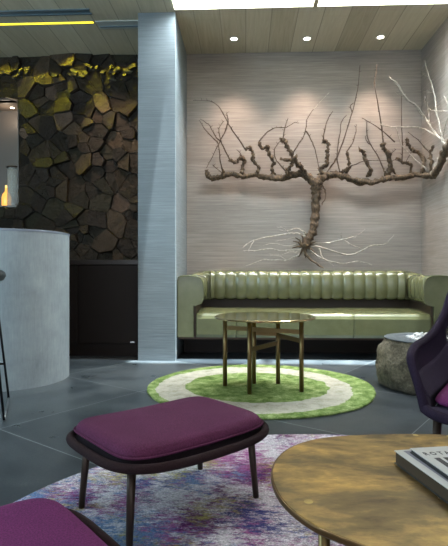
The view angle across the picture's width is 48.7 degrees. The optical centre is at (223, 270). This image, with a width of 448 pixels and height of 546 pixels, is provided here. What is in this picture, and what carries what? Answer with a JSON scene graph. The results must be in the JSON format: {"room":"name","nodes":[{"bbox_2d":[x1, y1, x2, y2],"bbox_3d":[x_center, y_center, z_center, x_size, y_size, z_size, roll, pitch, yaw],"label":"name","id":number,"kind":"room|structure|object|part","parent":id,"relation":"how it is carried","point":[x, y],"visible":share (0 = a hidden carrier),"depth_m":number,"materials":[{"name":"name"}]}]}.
{"room":"hotel lobby","nodes":[
{"label":"hotel lobby","id":0,"kind":"room"},
{"bbox_2d":[0,53,137,259],"bbox_3d":[-2.577,-0.833,5.962,3.526,3.466,0.215,0,0,3],"label":"stone wall","id":1,"kind":"structure","parent":0,"point":[78,133],"depth_m":5.88,"materials":[{"name":"brown stone"}]},
{"bbox_2d":[0,99,18,206],"bbox_3d":[-3.032,-1.418,6.209,1.132,1.312,0.440,0,0,3],"label":"display niche","id":2,"kind":"object","parent":1,"relation":"attached to","point":[9,112],"visible":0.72,"depth_m":6.40,"materials":[{"name":"grey paint"}]},
{"bbox_2d":[2,185,10,205],"bbox_3d":[-2.724,-0.922,6.196,0.112,0.280,0.112,0,0,3],"label":"bottle","id":3,"kind":"object","parent":2,"relation":"in","point":[6,197],"visible":0.8,"depth_m":6.15,"materials":[{"name":"orange"}]},
{"bbox_2d":[0,0,447,57],"bbox_3d":[-0.148,-2.606,1.183,8.800,0.080,9.950,0,0,3],"label":"ceiling","id":4,"kind":"structure","parent":0,"point":[260,26],"depth_m":5.17,"materials":[{"name":"brown wood"}]},
{"bbox_2d":[0,9,91,16],"bbox_3d":[-2.420,-2.562,4.950,2.200,0.012,0.100,0,0,3],"label":"track slot","id":5,"kind":"object","parent":4,"relation":"attached to","point":[49,12],"visible":1,"depth_m":4.92,"materials":[{"name":"grey metal"}]},
{"bbox_2d":[0,21,94,25],"bbox_3d":[-2.457,-2.564,5.163,2.230,0.008,0.052,0,0,3],"label":"recessed light","id":6,"kind":"object","parent":4,"relation":"in","point":[57,22],"visible":1,"depth_m":5.13,"materials":[{"name":"yellow plastic"}]},
{"bbox_2d":[95,20,137,28],"bbox_3d":[-1.094,-2.560,5.162,0.453,0.016,0.160,0,0,3],"label":"ceiling vent","id":7,"kind":"object","parent":4,"relation":"in","point":[114,24],"visible":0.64,"depth_m":5.15,"materials":[{"name":"silver metal"}]},
{"bbox_3d":[-1.088,-2.555,5.189,0.423,0.006,0.015,0,0,3],"label":"blade","id":8,"kind":"part","parent":7,"relation":"part of","materials":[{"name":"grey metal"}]},
{"bbox_2d":[174,0,223,1],"bbox_3d":[1.656,-2.766,4.657,4.360,0.240,0.310,0,0,3],"label":"ceiling light","id":9,"kind":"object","parent":4,"relation":"in","point":[174,0],"depth_m":4.87,"materials":[{"name":"white paint"}]},
{"bbox_2d":[230,37,237,40],"bbox_3d":[0.111,-2.562,5.480,0.100,0.007,0.100,0,0,3],"label":"recessed light","id":10,"kind":"object","parent":4,"relation":"in","point":[231,38],"visible":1,"depth_m":5.47,"materials":[{"name":"white paint"}]},
{"bbox_2d":[302,36,311,40],"bbox_3d":[0.918,-2.562,5.475,0.100,0.007,0.100,0,0,3],"label":"recessed light","id":11,"kind":"object","parent":4,"relation":"in","point":[307,38],"visible":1,"depth_m":5.47,"materials":[{"name":"white paint"}]},
{"bbox_2d":[313,0,318,6],"bbox_3d":[0.882,-2.716,4.691,0.044,0.300,0.250,0,0,3],"label":"trim","id":12,"kind":"structure","parent":4,"relation":"attached to","point":[315,2],"depth_m":4.76,"materials":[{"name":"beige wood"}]},
{"bbox_2d":[376,35,384,39],"bbox_3d":[1.720,-2.562,5.440,0.100,0.007,0.100,0,0,3],"label":"recessed light","id":13,"kind":"object","parent":4,"relation":"in","point":[378,37],"visible":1,"depth_m":5.44,"materials":[{"name":"white paint"}]},
{"bbox_2d":[0,350,447,505],"bbox_3d":[-0.148,0.950,1.183,8.800,0.100,9.950,0,0,3],"label":"floor","id":14,"kind":"structure","parent":0,"point":[35,453],"depth_m":3.25,"materials":[{"name":"tile"}]},
{"bbox_2d":[0,270,9,420],"bbox_3d":[-1.617,0.446,3.124,0.463,0.909,0.562,0,0,-21],"label":"bar stool","id":15,"kind":"object","parent":14,"relation":"on","point":[2,273],"visible":1,"depth_m":3.32,"materials":[{"name":"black metal"}]},
{"bbox_3d":[-1.369,0.481,2.983,0.148,0.825,0.015,0,0,30],"label":"leg","id":16,"kind":"part","parent":15,"relation":"part of","materials":[{"name":"black metal"}]},
{"bbox_3d":[-1.617,0.035,3.124,0.444,0.087,0.444,0,0,3],"label":"seat","id":17,"kind":"part","parent":15,"relation":"part of","materials":[{"name":"grey"}]},
{"bbox_3d":[-1.526,0.481,3.396,0.015,0.826,0.150,0,0,19],"label":"leg","id":18,"kind":"part","parent":15,"relation":"part of","materials":[{"name":"black metal"}]},
{"bbox_3d":[-1.408,0.893,3.205,0.014,0.014,0.544,0,0,-21],"label":"floor rail","id":19,"kind":"part","parent":15,"relation":"part of","materials":[{"name":"silver metal"}]},
{"bbox_2d":[0,228,69,391],"bbox_3d":[-2.765,0.294,4.174,2.909,1.212,1.008,0,0,3],"label":"bar counter","id":20,"kind":"object","parent":14,"relation":"on","point":[34,290],"depth_m":3.79,"materials":[{"name":"concrete"}]},
{"bbox_2d":[69,260,137,355],"bbox_3d":[-1.350,0.395,5.467,1.022,1.010,0.635,0,0,3],"label":"base cabinet","id":21,"kind":"object","parent":14,"relation":"on","point":[103,294],"visible":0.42,"depth_m":5.16,"materials":[{"name":"black wood"}]},
{"bbox_3d":[-1.699,0.355,5.189,0.330,0.810,0.019,0,0,3],"label":"door","id":22,"kind":"part","parent":21,"relation":"part of","materials":[{"name":"black wood"}]},
{"bbox_3d":[-1.179,0.355,5.166,0.650,0.810,0.019,0,0,3],"label":"door","id":23,"kind":"part","parent":21,"relation":"part of","materials":[{"name":"black wood"}]},
{"bbox_2d":[138,12,186,360],"bbox_3d":[-0.648,-0.833,5.454,0.374,3.466,1.060,0,0,3],"label":"wall pier","id":24,"kind":"object","parent":14,"relation":"on","point":[162,55],"visible":0.8,"depth_m":4.93,"materials":[{"name":"grey paint"}]},
{"bbox_2d":[13,434,348,545],"bbox_3d":[0.434,0.895,1.316,2.758,0.010,2.772,0,0,3],"label":"rug","id":25,"kind":"object","parent":14,"relation":"on","point":[215,504],"visible":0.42,"depth_m":1.89,"materials":[{"name":"carpet"}]},
{"bbox_2d":[0,498,119,545],"bbox_3d":[-0.540,0.725,0.910,0.725,0.332,0.572,0,0,-40],"label":"ottoman","id":26,"kind":"object","parent":25,"relation":"on","point":[34,521],"visible":1,"depth_m":1.09,"materials":[{"name":"fabric"}]},
{"bbox_3d":[-0.540,0.623,0.910,0.721,0.044,0.567,0,0,-40],"label":"frame","id":27,"kind":"part","parent":26,"relation":"part of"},
{"bbox_2d":[66,396,268,545],"bbox_3d":[-0.205,0.725,1.900,0.725,0.332,0.572,0,0,-40],"label":"ottoman","id":28,"kind":"object","parent":25,"relation":"on","point":[181,433],"visible":1,"depth_m":1.75,"materials":[{"name":"fabric"}]},
{"bbox_3d":[-0.521,0.759,1.859,0.050,0.264,0.030,0,0,9],"label":"leg","id":29,"kind":"part","parent":28,"relation":"part of","materials":[{"name":"brown wood"}]},
{"bbox_3d":[-0.299,0.759,1.595,0.030,0.264,0.050,0,0,0],"label":"leg","id":30,"kind":"part","parent":28,"relation":"part of","materials":[{"name":"brown wood"}]},
{"bbox_3d":[-0.205,0.623,1.900,0.721,0.044,0.567,0,0,-40],"label":"frame","id":31,"kind":"part","parent":28,"relation":"part of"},
{"bbox_2d":[76,396,261,458],"bbox_3d":[-0.205,0.591,1.900,0.628,0.063,0.464,0,0,-40],"label":"cushion","id":32,"kind":"object","parent":28,"relation":"on","point":[188,426],"depth_m":1.78,"materials":[{"name":"fabric"}]},
{"bbox_3d":[-0.110,0.759,2.204,0.030,0.264,0.050,0,0,0],"label":"leg","id":33,"kind":"part","parent":28,"relation":"part of","materials":[{"name":"brown metal"}]},
{"bbox_3d":[0.112,0.759,1.941,0.050,0.264,0.030,0,0,9],"label":"leg","id":34,"kind":"part","parent":28,"relation":"part of","materials":[{"name":"brown metal"}]},
{"bbox_2d":[271,434,447,545],"bbox_3d":[0.555,0.710,1.182,0.876,0.360,0.857,0,0,3],"label":"coffee table","id":35,"kind":"object","parent":25,"relation":"on","point":[350,490],"visible":1,"depth_m":1.18,"materials":[{"name":"gold metal"}]},
{"bbox_3d":[0.224,0.718,1.106,0.027,0.344,0.027,0,0,3],"label":"leg","id":36,"kind":"part","parent":35,"relation":"part of","materials":[{"name":"gold metal"}]},
{"bbox_2d":[394,449,447,503],"bbox_3d":[0.628,0.512,1.213,0.270,0.035,0.340,0,0,-9],"label":"book","id":37,"kind":"object","parent":35,"relation":"on","point":[428,477],"visible":0.75,"depth_m":1.23,"materials":[{"name":"grey paper"}]},
{"bbox_2d":[404,450,447,481],"bbox_3d":[0.630,0.494,1.212,0.228,0.001,0.327,0,0,-9],"label":"print","id":38,"kind":"object","parent":37,"relation":"on","point":[407,453],"depth_m":1.25,"materials":[{"name":"grey paper"}]},
{"bbox_2d":[410,446,447,478],"bbox_3d":[0.649,0.488,1.205,0.250,0.012,0.310,0,0,-8],"label":"book","id":39,"kind":"object","parent":37,"relation":"on","point":[436,458],"visible":1,"depth_m":1.28,"materials":[{"name":"grey paper"}]},
{"bbox_2d":[406,292,447,434],"bbox_3d":[1.259,0.400,1.964,0.896,0.984,0.959,0,0,33],"label":"lounge armchair","id":40,"kind":"object","parent":25,"relation":"on","point":[426,357],"visible":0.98,"depth_m":2.03,"materials":[{"name":"purple fabric"}]},
{"bbox_3d":[0.888,0.369,2.078,0.103,0.323,0.554,0,0,35],"label":"arm","id":41,"kind":"part","parent":40,"relation":"part of"},
{"bbox_3d":[1.026,0.528,1.617,0.744,0.063,0.109,0,0,33],"label":"rail","id":42,"kind":"part","parent":40,"relation":"part of","materials":[{"name":"purple fabric"}]},
{"bbox_3d":[0.796,0.709,1.865,0.057,0.364,0.032,0,0,-18],"label":"leg","id":43,"kind":"part","parent":40,"relation":"part of","materials":[{"name":"brown metal"}]},
{"bbox_3d":[1.213,0.524,1.901,0.709,0.028,0.739,0,0,33],"label":"seat","id":44,"kind":"part","parent":40,"relation":"part of","materials":[{"name":"purple fabric"}]},
{"bbox_2d":[435,384,447,406],"bbox_3d":[1.218,0.485,1.909,0.674,0.050,0.636,0,0,33],"label":"cushion","id":45,"kind":"object","parent":40,"relation":"on","point":[441,398],"visible":1,"depth_m":1.86,"materials":[{"name":"fabric"}]},
{"bbox_2d":[147,364,375,419],"bbox_3d":[0.276,0.892,3.816,1.727,0.016,1.681,0,0,3],"label":"rug","id":46,"kind":"object","parent":14,"relation":"on","point":[326,393],"visible":0.81,"depth_m":3.64,"materials":[{"name":"green carpet"}]},
{"bbox_2d":[214,312,315,393],"bbox_3d":[0.306,0.614,3.720,0.756,0.541,0.756,0,0,3],"label":"cocktail table","id":47,"kind":"object","parent":46,"relation":"on","point":[251,318],"visible":1,"depth_m":3.67,"materials":[{"name":"gold metal"}]},
{"bbox_3d":[0.008,0.621,3.785,0.033,0.526,0.032,0,0,3],"label":"leg","id":48,"kind":"part","parent":47,"relation":"part of","materials":[{"name":"gold metal"}]},
{"bbox_3d":[0.183,0.621,3.544,0.033,0.526,0.032,0,0,3],"label":"leg","id":49,"kind":"part","parent":47,"relation":"part of","materials":[{"name":"gold metal"}]},
{"bbox_3d":[0.234,0.621,3.867,0.033,0.526,0.032,0,0,3],"label":"leg","id":50,"kind":"part","parent":47,"relation":"part of","materials":[{"name":"gold metal"}]},
{"bbox_3d":[0.421,0.621,3.861,0.033,0.526,0.032,0,0,3],"label":"leg","id":51,"kind":"part","parent":47,"relation":"part of","materials":[{"name":"gold metal"}]},
{"bbox_3d":[0.565,0.621,3.607,0.033,0.526,0.032,0,0,3],"label":"leg","id":52,"kind":"part","parent":47,"relation":"part of","materials":[{"name":"gold metal"}]},
{"bbox_2d":[177,270,447,353],"bbox_3d":[0.907,0.449,5.376,2.732,0.903,0.838,0,0,3],"label":"sofa","id":53,"kind":"object","parent":14,"relation":"on","point":[353,310],"visible":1,"depth_m":5.38,"materials":[{"name":"green leather"}]},
{"bbox_3d":[-0.336,0.365,5.041,0.270,0.626,0.058,0,0,3],"label":"arm","id":54,"kind":"part","parent":53,"relation":"part of","materials":[{"name":"green leather"}]},
{"bbox_3d":[-0.280,0.511,5.378,0.018,0.333,0.660,0,0,3],"label":"panel","id":55,"kind":"part","parent":53,"relation":"part of","materials":[{"name":"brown leather"}]},
{"bbox_2d":[196,307,236,336],"bbox_3d":[-0.067,0.547,5.338,0.405,0.266,0.660,0,0,3],"label":"seat cushion","id":56,"kind":"object","parent":53,"relation":"on","point":[207,325],"depth_m":5.02,"materials":[{"name":"green leather"}]},
{"bbox_2d":[236,307,353,337],"bbox_3d":[0.725,0.547,5.303,1.178,0.266,0.660,0,0,3],"label":"seat cushion","id":57,"kind":"object","parent":53,"relation":"on","point":[330,322],"depth_m":4.98,"materials":[{"name":"green leather"}]},
{"bbox_3d":[0.923,0.390,5.729,2.388,0.580,0.129,0,0,3],"label":"panel","id":58,"kind":"part","parent":53,"relation":"part of","materials":[{"name":"brown leather"}]},
{"bbox_2d":[342,307,430,337],"bbox_3d":[1.696,0.547,5.261,0.764,0.266,0.660,0,0,3],"label":"seat cushion","id":59,"kind":"object","parent":53,"relation":"on","point":[366,322],"depth_m":4.94,"materials":[{"name":"green leather"}]},
{"bbox_3d":[2.090,0.511,5.273,0.018,0.333,0.660,0,0,3],"label":"panel","id":60,"kind":"part","parent":53,"relation":"part of","materials":[{"name":"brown leather"}]},
{"bbox_3d":[2.116,0.365,4.933,0.270,0.626,0.058,0,0,3],"label":"arm","id":61,"kind":"part","parent":53,"relation":"part of","materials":[{"name":"green leather"}]},
{"bbox_2d":[375,333,415,394],"bbox_3d":[1.589,0.713,3.860,0.800,0.375,0.780,0,0,3],"label":"side table","id":62,"kind":"object","parent":14,"relation":"on","point":[392,371],"visible":0.51,"depth_m":3.69,"materials":[{"name":"grey stone"}]},
{"bbox_2d":[384,333,415,342],"bbox_3d":[1.596,0.532,3.853,0.664,0.015,0.664,0,0,3],"label":"tabletop","id":63,"kind":"object","parent":62,"relation":"in","point":[394,337],"depth_m":3.87,"materials":[{"name":"grey stone"}]},
{"bbox_2d":[187,50,420,301],"bbox_3d":[0.929,-0.833,5.865,2.740,3.466,0.100,0,0,3],"label":"wall","id":64,"kind":"structure","parent":0,"point":[259,92],"depth_m":5.82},
{"bbox_2d":[193,60,447,267],"bbox_3d":[0.991,-1.179,5.259,2.524,2.316,1.028,0,0,3],"label":"tree","id":65,"kind":"object","parent":64,"relation":"attached to","point":[316,184],"visible":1,"depth_m":5.64,"materials":[{"name":"brown plant"}]},
{"bbox_3d":[0.920,-0.278,5.680,0.280,0.278,0.075,0,0,3],"label":"crown","id":66,"kind":"part","parent":65,"relation":"part of","materials":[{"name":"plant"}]},
{"bbox_2d":[421,17,447,275],"bbox_3d":[3.355,-0.833,5.277,2.160,3.466,1.060,0,0,3],"label":"wall","id":67,"kind":"structure","parent":0,"point":[434,192],"depth_m":5.33,"materials":[{"name":"beige paint"}]}
]}

